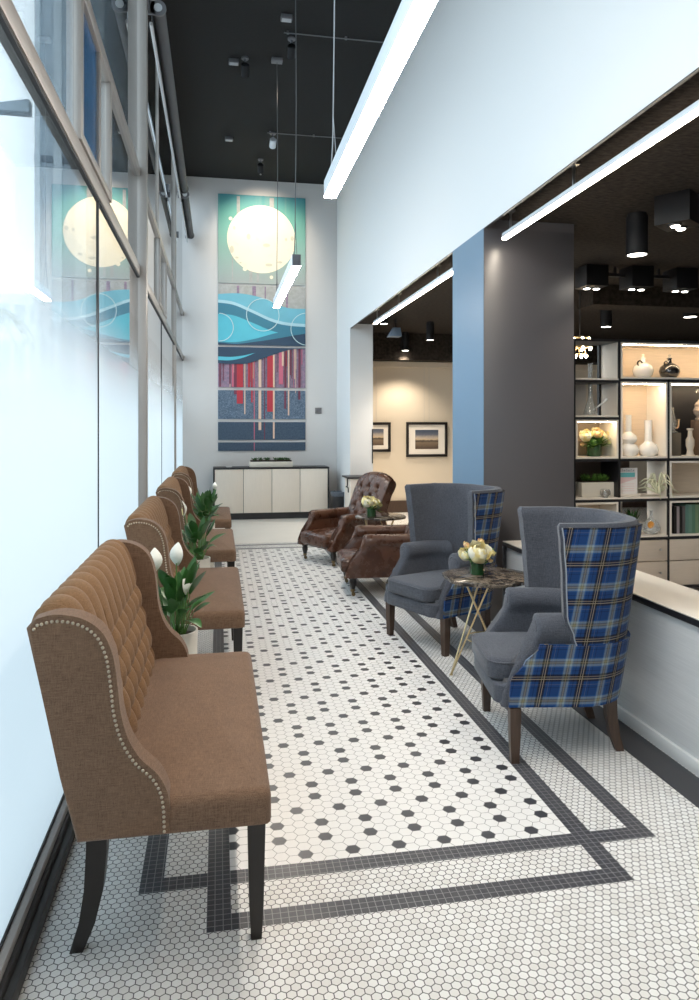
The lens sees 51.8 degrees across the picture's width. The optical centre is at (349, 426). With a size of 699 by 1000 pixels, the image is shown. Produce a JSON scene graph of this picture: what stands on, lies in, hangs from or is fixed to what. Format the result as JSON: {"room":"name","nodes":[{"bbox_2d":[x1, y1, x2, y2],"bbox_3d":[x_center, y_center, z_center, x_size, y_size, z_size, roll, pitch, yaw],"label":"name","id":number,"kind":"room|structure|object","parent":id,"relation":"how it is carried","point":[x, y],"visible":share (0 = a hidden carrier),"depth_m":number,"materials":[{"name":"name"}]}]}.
{"room":"lobby lounge","nodes":[
{"label":"lobby lounge","id":0,"kind":"room"},
{"bbox_2d":[182,176,336,507],"bbox_3d":[-1.360,-1.290,11.899,3.000,5.480,0.200,0,0,-10],"label":"wall","id":1,"kind":"structure","parent":0,"point":[200,283],"depth_m":11.74,"materials":[{"name":"white paint"}]},
{"bbox_2d":[0,810,74,999],"bbox_3d":[-1.325,1.414,4.256,0.083,0.072,14.850,0,0,-10],"label":"baseboard","id":2,"kind":"structure","parent":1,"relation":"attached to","point":[11,984],"depth_m":2.06,"materials":[{"name":"brown metal"}]},
{"bbox_2d":[0,0,139,981],"bbox_3d":[-1.111,-1.320,3.025,0.100,5.420,4.270,0,0,-10],"label":"window","id":3,"kind":"structure","parent":2,"relation":"on","point":[69,391],"depth_m":2.59,"materials":[{"name":"clear glass"}]},
{"bbox_2d":[137,0,174,506],"bbox_3d":[-1.878,-1.320,7.220,0.100,5.420,4.260,0,0,-10],"label":"window","id":4,"kind":"structure","parent":2,"relation":"on","point":[155,182],"depth_m":6.40,"materials":[{"name":"glass"}]},
{"bbox_2d":[148,0,188,197],"bbox_3d":[-1.777,-3.026,7.259,0.143,0.183,4.092,0,0,-10],"label":"roller blind","id":5,"kind":"object","parent":4,"relation":"attached to","point":[158,27],"visible":0.95,"depth_m":6.32,"materials":[{"name":"grey"}]},
{"bbox_2d":[174,171,182,470],"bbox_3d":[-2.480,-1.320,10.434,0.070,5.420,2.280,0,0,-10],"label":"window","id":6,"kind":"structure","parent":1,"relation":"in","point":[178,311],"depth_m":10.33,"materials":[{"name":"beige metal"}]},
{"bbox_2d":[178,192,193,242],"bbox_3d":[-2.365,-3.026,10.481,0.143,0.183,2.082,0,0,-10],"label":"roller blind","id":7,"kind":"object","parent":6,"relation":"attached to","point":[185,203],"visible":0.85,"depth_m":10.25,"materials":[{"name":"grey"}]},
{"bbox_2d":[218,193,304,285],"bbox_3d":[-1.428,-3.055,11.768,1.420,1.440,0.030,0,0,-10],"label":"canvas","id":8,"kind":"object","parent":1,"relation":"attached to","point":[249,250],"visible":1,"depth_m":11.75,"materials":[{"name":"fabric"}]},
{"bbox_2d":[218,284,304,346],"bbox_3d":[-1.424,-1.817,11.747,1.420,0.975,0.073,0,0,-10],"label":"canvas","id":9,"kind":"object","parent":1,"relation":"attached to","point":[247,315],"visible":0.96,"depth_m":11.75,"materials":[{"name":"fabric"}]},
{"bbox_2d":[218,390,304,418],"bbox_3d":[-1.428,-0.363,11.769,1.420,0.468,0.028,0,0,-10],"label":"canvas","id":10,"kind":"object","parent":1,"relation":"attached to","point":[232,404],"visible":1,"depth_m":11.75,"materials":[{"name":"fabric"}]},
{"bbox_2d":[215,518,307,543],"bbox_3d":[-1.237,1.448,10.392,2.280,0.003,2.790,0,0,-10],"label":"trim","id":11,"kind":"structure","parent":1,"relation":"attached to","point":[287,529],"depth_m":10.07,"materials":[{"name":"beige stone"}]},
{"bbox_2d":[218,422,304,439],"bbox_3d":[-1.428,0.065,11.771,1.420,0.291,0.024,0,0,-10],"label":"canvas","id":12,"kind":"object","parent":1,"relation":"attached to","point":[226,430],"visible":1,"depth_m":11.76,"materials":[{"name":"fabric"}]},
{"bbox_2d":[218,442,304,450],"bbox_3d":[-1.428,0.319,11.772,1.420,0.137,0.022,0,0,-10],"label":"canvas","id":13,"kind":"object","parent":1,"relation":"attached to","point":[222,446],"visible":1,"depth_m":11.76,"materials":[{"name":"fabric"}]},
{"bbox_2d":[218,347,305,387],"bbox_3d":[-1.426,-0.972,11.761,1.420,0.653,0.045,0,0,-10],"label":"canvas","id":14,"kind":"object","parent":1,"relation":"attached to","point":[255,367],"visible":1,"depth_m":11.75,"materials":[{"name":"fabric"}]},
{"bbox_2d":[161,0,401,184],"bbox_3d":[-0.033,-4.105,4.492,2.950,0.150,15.250,0,0,-10],"label":"ceiling","id":15,"kind":"structure","parent":0,"point":[214,102],"depth_m":8.33,"materials":[{"name":"paint"}]},
{"bbox_2d":[229,58,238,65],"bbox_3d":[-1.270,-4.005,7.900,0.110,0.048,0.080,0,0,-10],"label":"junction box","id":16,"kind":"object","parent":15,"relation":"attached to","point":[232,61],"visible":1,"depth_m":7.87,"materials":[{"name":"grey plastic"}]},
{"bbox_2d":[241,56,248,77],"bbox_3d":[-1.139,-3.923,7.852,0.095,0.212,0.151,0,0,-10],"label":"track spotlight","id":17,"kind":"object","parent":15,"relation":"attached to","point":[244,66],"visible":1,"depth_m":7.83,"materials":[{"name":"grey plastic"}]},
{"bbox_2d":[257,158,263,173],"bbox_3d":[-1.338,-3.923,10.835,0.097,0.212,0.151,0,0,-10],"label":"track spotlight","id":18,"kind":"object","parent":15,"relation":"attached to","point":[260,165],"visible":1,"depth_m":10.80,"materials":[{"name":"black metal"}]},
{"bbox_2d":[269,132,275,148],"bbox_3d":[-1.050,-3.925,9.870,0.092,0.207,0.153,0,0,-10],"label":"track spotlight","id":19,"kind":"object","parent":15,"relation":"attached to","point":[272,145],"visible":1,"depth_m":9.84,"materials":[{"name":"grey plastic"}]},
{"bbox_2d":[271,57,282,64],"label":"junction box","id":20,"kind":"object","parent":15,"relation":"hanging from","point":[274,60],"depth_m":7.85,"materials":[{"name":"white metal"}]},
{"bbox_2d":[277,93,277,240],"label":"pendant light","id":21,"kind":"object","parent":15,"relation":"hanging from","point":[277,93],"depth_m":7.88,"materials":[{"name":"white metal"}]},
{"bbox_2d":[281,13,291,22],"bbox_3d":[-0.617,-4.005,7.054,0.110,0.048,0.080,0,0,-10],"label":"junction box","id":22,"kind":"object","parent":15,"relation":"attached to","point":[285,17],"visible":1,"depth_m":7.02,"materials":[{"name":"grey plastic"}]},
{"bbox_2d":[273,237,300,307],"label":"pendant light","id":23,"kind":"object","parent":15,"relation":"hanging from","point":[291,271],"depth_m":6.51,"materials":[{"name":"white metal"}]},
{"bbox_2d":[273,266,300,307],"bbox_3d":[-0.622,-1.324,6.941,0.066,0.012,2.078,0,0,-10],"label":"diffuser","id":24,"kind":"object","parent":23,"relation":"attached to","point":[292,272],"depth_m":6.71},
{"bbox_2d":[287,36,295,59],"bbox_3d":[-0.600,-3.925,7.461,0.094,0.207,0.153,0,0,-10],"label":"track spotlight","id":25,"kind":"object","parent":15,"relation":"attached to","point":[291,48],"visible":1,"depth_m":7.43,"materials":[{"name":"grey plastic"}]},
{"bbox_2d":[295,153,295,229],"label":"pendant light","id":26,"kind":"object","parent":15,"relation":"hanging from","point":[295,153],"depth_m":6.01,"materials":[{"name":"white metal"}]},
{"bbox_2d":[267,131,341,138],"bbox_3d":[-0.491,-4.015,9.923,1.280,0.030,0.020,0,0,-10],"label":"cable","id":27,"kind":"object","parent":15,"relation":"attached to","point":[269,132],"visible":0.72,"depth_m":9.89,"materials":[{"name":"grey plastic"}]},
{"bbox_2d":[284,30,383,42],"bbox_3d":[-0.036,-4.015,7.434,1.280,0.030,0.020,0,0,-10],"label":"cable","id":28,"kind":"object","parent":15,"relation":"attached to","point":[287,32],"visible":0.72,"depth_m":7.41,"materials":[{"name":"grey plastic"}]},
{"bbox_2d":[324,0,437,197],"bbox_3d":[0.177,-2.674,2.565,0.120,2.712,3.226,0,0,-10],"label":"pendant light","id":29,"kind":"object","parent":15,"relation":"hanging from","point":[411,17],"visible":1,"depth_m":2.82,"materials":[{"name":"white metal"}]},
{"bbox_2d":[18,507,698,999],"bbox_3d":[3.412,1.510,5.197,9.820,0.120,15.400,0,0,-10],"label":"floor","id":30,"kind":"structure","parent":0,"point":[408,856],"depth_m":2.42,"materials":[{"name":"tile"}]},
{"bbox_2d":[27,539,270,953],"bbox_3d":[-0.627,0.955,2.483,0.626,0.990,1.257,0,0,-10],"label":"settee","id":31,"kind":"object","parent":30,"relation":"on","point":[150,736],"visible":1,"depth_m":1.98,"materials":[{"name":"brown fabric"}]},
{"bbox_2d":[150,542,214,653],"bbox_3d":[-0.880,1.002,3.432,0.444,0.896,0.563,0,0,-3],"label":"peace lily","id":32,"kind":"object","parent":30,"relation":"on","point":[173,596],"visible":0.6,"depth_m":3.36,"materials":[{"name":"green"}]},
{"bbox_2d":[124,496,244,651],"bbox_3d":[-0.972,0.955,4.372,0.626,0.990,1.257,0,0,-10],"label":"settee","id":33,"kind":"object","parent":30,"relation":"on","point":[155,523],"visible":0.66,"depth_m":3.98,"materials":[{"name":"brown fabric"}]},
{"bbox_2d":[172,624,197,653],"bbox_3d":[-0.821,1.205,3.408,0.202,0.490,0.202,0,0,-10],"label":"planter","id":34,"kind":"object","parent":30,"relation":"on","point":[189,633],"depth_m":3.38,"materials":[{"name":"beige"}]},
{"bbox_2d":[156,476,235,566],"bbox_3d":[-1.317,0.955,6.260,0.626,0.990,1.257,0,0,-10],"label":"settee","id":35,"kind":"object","parent":30,"relation":"on","point":[176,489],"visible":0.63,"depth_m":5.81,"materials":[{"name":"brown fabric"}]},
{"bbox_2d":[172,466,231,528],"bbox_3d":[-1.665,0.955,8.164,0.626,0.990,1.257,0,0,-10],"label":"settee","id":36,"kind":"object","parent":30,"relation":"on","point":[223,520],"visible":0.47,"depth_m":7.68,"materials":[{"name":"brown fabric"}]},
{"bbox_2d":[181,501,225,567],"bbox_3d":[-1.172,0.997,5.304,0.377,0.906,0.506,0,0,13],"label":"peace lily","id":37,"kind":"object","parent":30,"relation":"on","point":[192,532],"visible":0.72,"depth_m":5.27,"materials":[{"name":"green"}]},
{"bbox_2d":[197,556,209,567],"bbox_3d":[-1.123,1.205,5.284,0.202,0.490,0.202,0,0,40],"label":"planter","id":38,"kind":"object","parent":37,"relation":"on","point":[204,562],"depth_m":5.24,"materials":[{"name":"beige"}]},
{"bbox_2d":[189,482,221,567],"bbox_3d":[-1.489,0.999,7.139,0.486,0.902,0.608,0,0,-20],"label":"peace lily","id":39,"kind":"object","parent":30,"relation":"on","point":[204,502],"visible":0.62,"depth_m":7.14,"materials":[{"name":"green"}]},
{"bbox_2d":[207,522,214,567],"bbox_3d":[-1.443,1.205,7.178,0.202,0.490,0.202,0,0,-20],"label":"planter","id":40,"kind":"object","parent":39,"relation":"on","point":[211,563],"depth_m":7.14,"materials":[{"name":"beige"}]},
{"bbox_2d":[213,465,328,519],"bbox_3d":[-1.260,1.042,11.549,1.820,0.815,0.475,0,0,-10],"label":"sideboard","id":41,"kind":"object","parent":30,"relation":"on","point":[249,492],"visible":0.78,"depth_m":11.33,"materials":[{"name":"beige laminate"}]},
{"bbox_2d":[249,457,292,466],"bbox_3d":[-1.255,0.557,11.491,0.680,0.155,0.232,0,0,-10],"label":"potted plant","id":42,"kind":"object","parent":41,"relation":"on","point":[276,462],"visible":1,"depth_m":11.41,"materials":[{"name":"beige"}]},
{"bbox_2d":[249,461,292,466],"bbox_3d":[-1.255,0.592,11.492,0.680,0.085,0.200,0,0,-10],"label":"planter","id":43,"kind":"object","parent":42,"relation":"on","point":[251,463],"depth_m":11.39,"materials":[{"name":"beige"}]},
{"bbox_2d":[330,490,343,507],"bbox_3d":[-0.165,1.232,11.404,0.277,0.436,0.279,0,0,-10],"label":"waste bin","id":44,"kind":"object","parent":30,"relation":"on","point":[337,497],"visible":0.59,"depth_m":11.30,"materials":[{"name":"black plastic"}]},
{"bbox_2d":[297,472,395,565],"bbox_3d":[-0.016,0.978,7.929,0.965,0.943,0.700,0,0,-36],"label":"leather armchair","id":45,"kind":"object","parent":30,"relation":"on","point":[331,529],"visible":0.76,"depth_m":7.91,"materials":[{"name":"brown leather"}]},
{"bbox_2d":[342,475,361,506],"bbox_3d":[0.159,1.085,10.588,0.483,0.730,0.465,0,0,-10],"label":"base cabinet","id":46,"kind":"object","parent":30,"relation":"on","point":[350,480],"visible":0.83,"depth_m":10.44,"materials":[{"name":"laminate"}]},
{"bbox_2d":[337,522,409,595],"bbox_3d":[0.383,0.978,6.488,0.965,0.943,0.700,0,0,-6],"label":"leather armchair","id":47,"kind":"object","parent":30,"relation":"on","point":[372,551],"visible":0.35,"depth_m":6.14,"materials":[{"name":"brown leather"}]},
{"bbox_2d":[355,512,405,524],"bbox_3d":[0.315,1.167,7.201,0.529,0.565,0.533,0,0,40],"label":"side table","id":48,"kind":"object","parent":30,"relation":"on","point":[380,516],"visible":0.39,"depth_m":7.12,"materials":[{"name":"stone"}]},
{"bbox_2d":[361,496,382,516],"bbox_3d":[0.233,0.782,7.155,0.226,0.205,0.239,0,0,18],"label":"flower vase","id":49,"kind":"object","parent":48,"relation":"on","point":[371,503],"visible":1,"depth_m":7.12,"materials":[{"name":"green"}]},
{"bbox_2d":[384,483,504,656],"bbox_3d":[0.660,0.931,4.943,0.718,1.037,0.717,0,0,-34],"label":"wingback chair","id":50,"kind":"object","parent":30,"relation":"on","point":[441,516],"visible":0.74,"depth_m":4.92,"materials":[{"name":"grey fabric"}]},
{"bbox_2d":[442,567,523,674],"bbox_3d":[0.812,1.157,4.200,0.533,0.585,0.529,0,0,4],"label":"side table","id":51,"kind":"object","parent":30,"relation":"on","point":[493,577],"visible":0.56,"depth_m":4.14,"materials":[{"name":"stone"}]},
{"bbox_2d":[458,538,495,574],"bbox_3d":[0.763,0.762,4.234,0.202,0.205,0.202,0,0,-35],"label":"flower vase","id":52,"kind":"object","parent":51,"relation":"on","point":[478,553],"visible":1,"depth_m":4.20,"materials":[{"name":"green"}]},
{"bbox_2d":[453,220,573,620],"bbox_3d":[1.292,-0.050,5.786,0.728,3.000,0.720,0,0,-10],"label":"column","id":53,"kind":"structure","parent":30,"relation":"on","point":[513,297],"depth_m":5.44,"materials":[{"name":"grey paint"}]},
{"bbox_2d":[471,506,642,763],"bbox_3d":[0.966,0.931,3.406,0.719,1.037,0.717,0,0,-1],"label":"wingback chair","id":54,"kind":"object","parent":30,"relation":"on","point":[561,638],"visible":1,"depth_m":3.11,"materials":[{"name":"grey fabric"}]},
{"bbox_2d":[502,540,698,776],"bbox_3d":[1.924,1.122,1.266,0.340,0.656,7.700,0,0,-10],"label":"half wall","id":55,"kind":"structure","parent":30,"relation":"on","point":[658,699],"depth_m":3.27,"materials":[{"name":"white"}]},
{"bbox_2d":[574,338,698,587],"bbox_3d":[2.693,0.352,6.323,1.710,2.195,0.328,0,0,-10],"label":"shelving unit","id":56,"kind":"object","parent":30,"relation":"on","point":[666,555],"visible":0.6,"depth_m":6.23,"materials":[{"name":"black laminate"}]},
{"bbox_2d":[576,473,613,496],"bbox_3d":[2.118,0.497,6.224,0.314,0.203,0.161,0,0,-10],"label":"succulent planter","id":57,"kind":"object","parent":56,"relation":"on","point":[584,488],"visible":1,"depth_m":6.16,"materials":[{"name":"beige"}]},
{"bbox_2d":[579,427,610,455],"bbox_3d":[2.110,0.125,6.198,0.313,0.252,0.272,0,0,-10],"label":"flower vase","id":58,"kind":"object","parent":56,"relation":"on","point":[594,445],"visible":1,"depth_m":6.15,"materials":[{"name":"green"}]},
{"bbox_2d":[600,489,610,497],"bbox_3d":[2.172,0.564,6.115,0.086,0.070,0.086,0,0,-10],"label":"glass terrarium","id":59,"kind":"object","parent":56,"relation":"on","point":[604,493],"visible":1,"depth_m":6.09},
{"bbox_2d":[621,468,639,496],"bbox_3d":[2.395,0.476,6.222,0.220,0.245,0.060,0,0,-10],"label":"display card","id":60,"kind":"object","parent":56,"relation":"on","point":[628,475],"visible":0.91,"depth_m":6.22,"materials":[{"name":"white"}]},
{"bbox_2d":[623,415,638,455],"bbox_3d":[2.428,0.073,6.268,0.176,0.356,0.176,0,0,-10],"label":"vase","id":61,"kind":"object","parent":56,"relation":"in","point":[629,438],"visible":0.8,"depth_m":6.21,"materials":[{"name":"white ceramic"}]},
{"bbox_2d":[623,508,640,518],"bbox_3d":[2.462,0.815,6.267,0.155,0.227,0.156,0,0,-10],"label":"table plant","id":62,"kind":"object","parent":56,"relation":"on","point":[628,512],"visible":0.17,"depth_m":6.26,"materials":[{"name":"green plant"}]},
{"bbox_2d":[632,354,653,376],"bbox_3d":[2.566,-0.533,6.293,0.176,0.212,0.176,0,0,-10],"label":"bottle","id":63,"kind":"object","parent":56,"relation":"on","point":[642,369],"visible":0.91,"depth_m":6.24,"materials":[{"name":"white ceramic"}]},
{"bbox_2d":[639,420,657,455],"bbox_3d":[2.617,0.096,6.303,0.165,0.311,0.165,0,0,35],"label":"vase","id":64,"kind":"object","parent":56,"relation":"in","point":[647,448],"visible":0.99,"depth_m":6.27,"materials":[{"name":"white ceramic"}]},
{"bbox_2d":[642,510,660,533],"bbox_3d":[2.627,0.829,6.274,0.156,0.200,0.155,0,0,-10],"label":"bud vase","id":65,"kind":"object","parent":56,"relation":"on","point":[650,524],"visible":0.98,"depth_m":6.24,"materials":[{"name":"clear glass"}]},
{"bbox_2d":[638,472,678,499],"bbox_3d":[2.659,0.506,6.208,0.295,0.226,0.262,0,0,39],"label":"air plant","id":66,"kind":"object","parent":56,"relation":"on","point":[658,487],"visible":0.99,"depth_m":6.21,"materials":[{"name":"beige plant"}]},
{"bbox_2d":[659,354,679,376],"bbox_3d":[2.817,-0.533,6.339,0.176,0.212,0.176,0,0,-10],"label":"bottle","id":67,"kind":"object","parent":56,"relation":"on","point":[669,369],"visible":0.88,"depth_m":6.28,"materials":[{"name":"silver ceramic"}]},
{"bbox_2d":[672,506,676,533],"bbox_3d":[2.808,0.807,6.322,0.026,0.235,0.170,0,0,-10],"label":"book","id":68,"kind":"object","parent":56,"relation":"in","point":[674,508],"visible":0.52,"depth_m":6.24,"materials":[{"name":"black paper"}]},
{"bbox_2d":[672,505,679,533],"bbox_3d":[2.835,0.807,6.327,0.026,0.235,0.170,0,0,-10],"label":"book","id":69,"kind":"object","parent":56,"relation":"in","point":[678,507],"visible":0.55,"depth_m":6.25,"materials":[{"name":"grey paper"}]},
{"bbox_2d":[672,433,680,455],"bbox_3d":[2.841,0.151,6.344,0.110,0.200,0.100,0,0,-10],"label":"plinth","id":70,"kind":"object","parent":56,"relation":"in","point":[676,437],"visible":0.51,"depth_m":6.30,"materials":[{"name":"brown"}]},
{"bbox_2d":[673,504,684,532],"bbox_3d":[2.889,0.807,6.337,0.026,0.235,0.170,0,0,-10],"label":"book","id":71,"kind":"object","parent":56,"relation":"in","point":[683,507],"visible":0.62,"depth_m":6.25,"materials":[{"name":"grey paper"}]},
{"bbox_2d":[673,503,688,532],"bbox_3d":[2.918,0.799,6.343,0.031,0.250,0.170,0,0,-10],"label":"book","id":72,"kind":"object","parent":56,"relation":"in","point":[680,504],"visible":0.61,"depth_m":6.26,"materials":[{"name":"teal paper"}]},
{"bbox_2d":[682,503,691,532],"bbox_3d":[2.950,0.799,6.348,0.031,0.250,0.170,0,0,-10],"label":"book","id":73,"kind":"object","parent":56,"relation":"in","point":[690,505],"visible":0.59,"depth_m":6.26,"materials":[{"name":"green paper"}]},
{"bbox_2d":[685,428,694,455],"bbox_3d":[2.974,0.132,6.287,0.090,0.240,0.090,0,0,-10],"label":"vase","id":74,"kind":"object","parent":56,"relation":"on","point":[690,442],"visible":1,"depth_m":6.26,"materials":[{"name":"white"}]},
{"bbox_2d":[686,503,694,532],"bbox_3d":[2.982,0.799,6.354,0.031,0.250,0.170,0,0,-10],"label":"book","id":75,"kind":"object","parent":56,"relation":"in","point":[693,505],"visible":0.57,"depth_m":6.27,"materials":[{"name":"green paper"}]},
{"bbox_2d":[690,503,698,532],"bbox_3d":[3.014,0.799,6.360,0.031,0.250,0.170,0,0,-10],"label":"book","id":76,"kind":"object","parent":56,"relation":"in","point":[696,505],"visible":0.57,"depth_m":6.28,"materials":[{"name":"green paper"}]},
{"bbox_2d":[691,420,698,455],"bbox_3d":[3.151,0.097,6.400,0.180,0.310,0.120,0,0,-10],"label":"plinth","id":77,"kind":"object","parent":56,"relation":"in","point":[694,423],"visible":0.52,"depth_m":6.36,"materials":[{"name":"brown"}]},
{"bbox_2d":[693,389,698,419],"bbox_3d":[3.127,-0.197,6.396,0.144,0.276,0.142,0,0,-10],"label":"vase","id":78,"kind":"object","parent":56,"relation":"on","point":[696,408],"visible":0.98,"depth_m":6.38,"materials":[{"name":"beige"}]},
{"bbox_2d":[373,367,646,500],"bbox_3d":[3.500,-0.050,12.838,6.900,3.000,0.200,0,0,-10],"label":"wall","id":79,"kind":"structure","parent":0,"point":[401,396],"depth_m":12.30,"materials":[{"name":"beige paint"}]},
{"bbox_2d":[373,422,390,451],"bbox_3d":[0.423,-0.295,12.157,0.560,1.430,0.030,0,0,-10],"label":"framed picture","id":80,"kind":"object","parent":79,"relation":"attached to","point":[381,430],"visible":0.52,"depth_m":12.18,"materials":[{"name":"brown wood"}]},
{"bbox_2d":[373,429,383,444],"bbox_3d":[0.423,0.170,12.157,0.314,0.275,0.002,0,0,-10],"label":"print","id":81,"kind":"object","parent":80,"relation":"attached to","point":[378,434],"depth_m":12.17},
{"bbox_2d":[406,422,446,456],"bbox_3d":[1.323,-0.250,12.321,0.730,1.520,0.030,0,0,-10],"label":"framed picture","id":82,"kind":"object","parent":79,"relation":"attached to","point":[423,439],"visible":1,"depth_m":12.32,"materials":[{"name":"brown wood"}]},
{"bbox_2d":[415,430,437,448],"bbox_3d":[1.323,0.212,12.321,0.409,0.327,0.002,0,0,-10],"label":"print","id":83,"kind":"object","parent":82,"relation":"attached to","point":[424,439],"depth_m":12.32},
{"bbox_2d":[373,361,596,370],"bbox_3d":[3.425,-1.060,12.692,6.700,0.100,0.060,0,0,-10],"label":"trim","id":84,"kind":"structure","parent":79,"relation":"attached to","point":[394,364],"depth_m":12.26,"materials":[{"name":"beige paint"}]},
{"bbox_2d":[387,500,646,512],"bbox_3d":[3.424,1.350,12.702,6.700,0.200,0.040,0,0,-10],"label":"baseboard","id":85,"kind":"structure","parent":79,"relation":"attached to","point":[397,506],"depth_m":12.23,"materials":[{"name":"brown wood"}]},
{"bbox_2d":[373,333,698,364],"bbox_3d":[3.451,-1.330,12.549,6.700,0.440,0.350,0,0,-10],"label":"trim","id":86,"kind":"structure","parent":79,"relation":"attached to","point":[440,349],"depth_m":11.97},
{"bbox_2d":[337,0,698,506],"bbox_3d":[1.313,-1.290,4.636,0.350,5.480,15.050,0,0,-10],"label":"wall","id":87,"kind":"structure","parent":0,"point":[492,99],"depth_m":5.61,"materials":[{"name":"white paint"}]},
{"bbox_2d":[351,67,698,327],"bbox_3d":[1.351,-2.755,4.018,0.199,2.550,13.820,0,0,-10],"label":"trim","id":88,"kind":"structure","parent":87,"relation":"attached to","point":[694,72],"depth_m":3.92,"materials":[{"name":"black laminate"}]},
{"bbox_2d":[457,613,698,807],"bbox_3d":[1.160,1.448,4.075,0.150,0.004,13.600,0,0,-10],"label":"trim","id":89,"kind":"structure","parent":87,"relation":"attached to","point":[674,774],"depth_m":3.16,"materials":[{"name":"grey"}]},
{"bbox_2d":[358,72,698,339],"bbox_3d":[4.677,-1.625,5.479,7.229,0.150,15.100,0,0,-10],"label":"ceiling","id":90,"kind":"structure","parent":0,"point":[598,213],"depth_m":5.46,"materials":[{"name":"paint"}]},
{"bbox_2d":[387,320,401,337],"bbox_3d":[0.645,-1.425,10.385,0.180,0.249,0.180,0,0,-10],"label":"pendant lamp","id":91,"kind":"object","parent":90,"relation":"hanging from","point":[395,332],"visible":1,"depth_m":10.33,"materials":[{"name":"grey metal"}]},
{"bbox_2d":[401,332,408,350],"bbox_3d":[0.914,-1.399,11.806,0.132,0.299,0.132,0,0,-10],"label":"recessed light","id":92,"kind":"object","parent":90,"relation":"in","point":[405,335],"visible":1,"depth_m":11.75,"materials":[{"name":"black metal"}]},
{"bbox_2d":[373,264,452,323],"bbox_3d":[0.643,-1.460,7.945,0.050,0.180,3.400,0,0,-10],"label":"strip light","id":93,"kind":"object","parent":90,"relation":"attached to","point":[439,279],"visible":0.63,"depth_m":7.53,"materials":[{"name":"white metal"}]},
{"bbox_2d":[426,322,433,340],"bbox_3d":[1.190,-1.415,10.627,0.120,0.269,0.120,0,0,-10],"label":"recessed light","id":94,"kind":"object","parent":90,"relation":"in","point":[429,325],"visible":1,"depth_m":10.58,"materials":[{"name":"black metal"}]},
{"bbox_2d":[574,290,591,357],"bbox_3d":[2.456,-1.144,7.666,0.262,0.812,0.262,0,0,-10],"label":"chandelier","id":95,"kind":"object","parent":90,"relation":"hanging from","point":[584,347],"visible":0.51,"depth_m":7.61,"materials":[{"name":"white glass"}]},
{"bbox_2d":[575,264,608,289],"bbox_3d":[2.345,-1.440,6.975,0.230,0.217,0.230,0,0,-10],"label":"spotlight","id":96,"kind":"object","parent":90,"relation":"attached to","point":[588,276],"visible":1,"depth_m":6.87,"materials":[{"name":"black metal"}]},
{"bbox_2d":[502,100,698,239],"bbox_3d":[1.687,-1.460,2.229,0.050,0.180,6.180,0,0,-10],"label":"strip light","id":97,"kind":"object","parent":90,"relation":"attached to","point":[692,111],"visible":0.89,"depth_m":3.86,"materials":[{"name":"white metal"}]},
{"bbox_2d":[600,310,611,327],"bbox_3d":[3.314,-1.419,9.297,0.144,0.259,0.144,0,0,-10],"label":"recessed light","id":98,"kind":"object","parent":90,"relation":"in","point":[605,315],"visible":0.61,"depth_m":9.24,"materials":[{"name":"black metal"}]},
{"bbox_2d":[619,265,653,290],"bbox_3d":[2.795,-1.440,7.016,0.230,0.217,0.230,0,0,-10],"label":"spotlight","id":99,"kind":"object","parent":90,"relation":"attached to","point":[637,277],"visible":1,"depth_m":6.92,"materials":[{"name":"black metal"}]},
{"bbox_2d":[626,211,647,257],"bbox_3d":[2.092,-1.399,5.241,0.153,0.299,0.153,0,0,-10],"label":"recessed light","id":100,"kind":"object","parent":90,"relation":"in","point":[636,222],"visible":1,"depth_m":5.18,"materials":[{"name":"black metal"}]},
{"bbox_2d":[627,253,645,256],"bbox_3d":[2.092,-1.260,5.241,0.132,0.012,0.132,0,0,-10],"label":"diffuser","id":101,"kind":"object","parent":100,"relation":"attached to","point":[628,254],"depth_m":5.23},
{"bbox_2d":[577,285,698,312],"bbox_3d":[5.069,-1.440,8.423,5.000,0.220,0.350,0,0,-10],"label":"trim","id":102,"kind":"structure","parent":90,"relation":"attached to","point":[653,299],"depth_m":7.95,"materials":[{"name":"paint"}]},
{"bbox_2d":[609,267,670,278],"bbox_3d":[2.809,-1.505,7.029,0.694,0.090,0.035,0,0,-9],"label":"track","id":103,"kind":"object","parent":90,"relation":"attached to","point":[614,274],"visible":0.82,"depth_m":7.04,"materials":[{"name":"black metal"}]},
{"bbox_2d":[654,189,698,231],"bbox_3d":[2.207,-1.440,4.835,0.230,0.217,0.230,0,0,45],"label":"spotlight","id":104,"kind":"object","parent":90,"relation":"attached to","point":[678,210],"visible":1,"depth_m":4.76,"materials":[{"name":"black metal"}]},
{"bbox_2d":[663,267,697,292],"bbox_3d":[3.265,-1.440,7.112,0.230,0.217,0.230,0,0,-10],"label":"spotlight","id":105,"kind":"object","parent":90,"relation":"attached to","point":[682,280],"visible":1,"depth_m":7.01,"materials":[{"name":"black metal"}]},
{"bbox_2d":[682,313,697,317],"bbox_3d":[4.158,-1.444,8.790,0.170,0.209,0.170,0,0,-10],"label":"recessed light","id":106,"kind":"object","parent":90,"relation":"in","point":[684,315],"visible":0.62,"depth_m":8.74,"materials":[{"name":"black metal"}]},
{"label":"outside","id":107,"kind":"structure","parent":0,"visible":0},
{"bbox_3d":[-34.358,1.675,19.139,59.280,0.150,90.000,0,0,-10],"label":"pavement","id":108,"kind":"object","parent":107,"visible":0},
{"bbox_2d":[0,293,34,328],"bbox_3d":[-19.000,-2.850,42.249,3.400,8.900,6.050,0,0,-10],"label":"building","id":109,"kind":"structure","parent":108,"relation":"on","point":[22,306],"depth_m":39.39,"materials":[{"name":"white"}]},
{"bbox_2d":[34,155,43,333],"bbox_3d":[-5.757,-6.400,18.192,2.750,16.000,6.140,0,0,-10],"label":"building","id":110,"kind":"structure","parent":108,"relation":"on","point":[39,311],"depth_m":14.94,"materials":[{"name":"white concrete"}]},
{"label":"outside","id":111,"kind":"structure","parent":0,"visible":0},
{"bbox_2d":[0,99,30,116],"bbox_3d":[-3.236,-2.940,6.586,0.600,0.120,0.120,0,0,-10],"label":"canopy","id":112,"kind":"object","parent":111,"point":[21,108],"visible":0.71,"depth_m":6.57,"materials":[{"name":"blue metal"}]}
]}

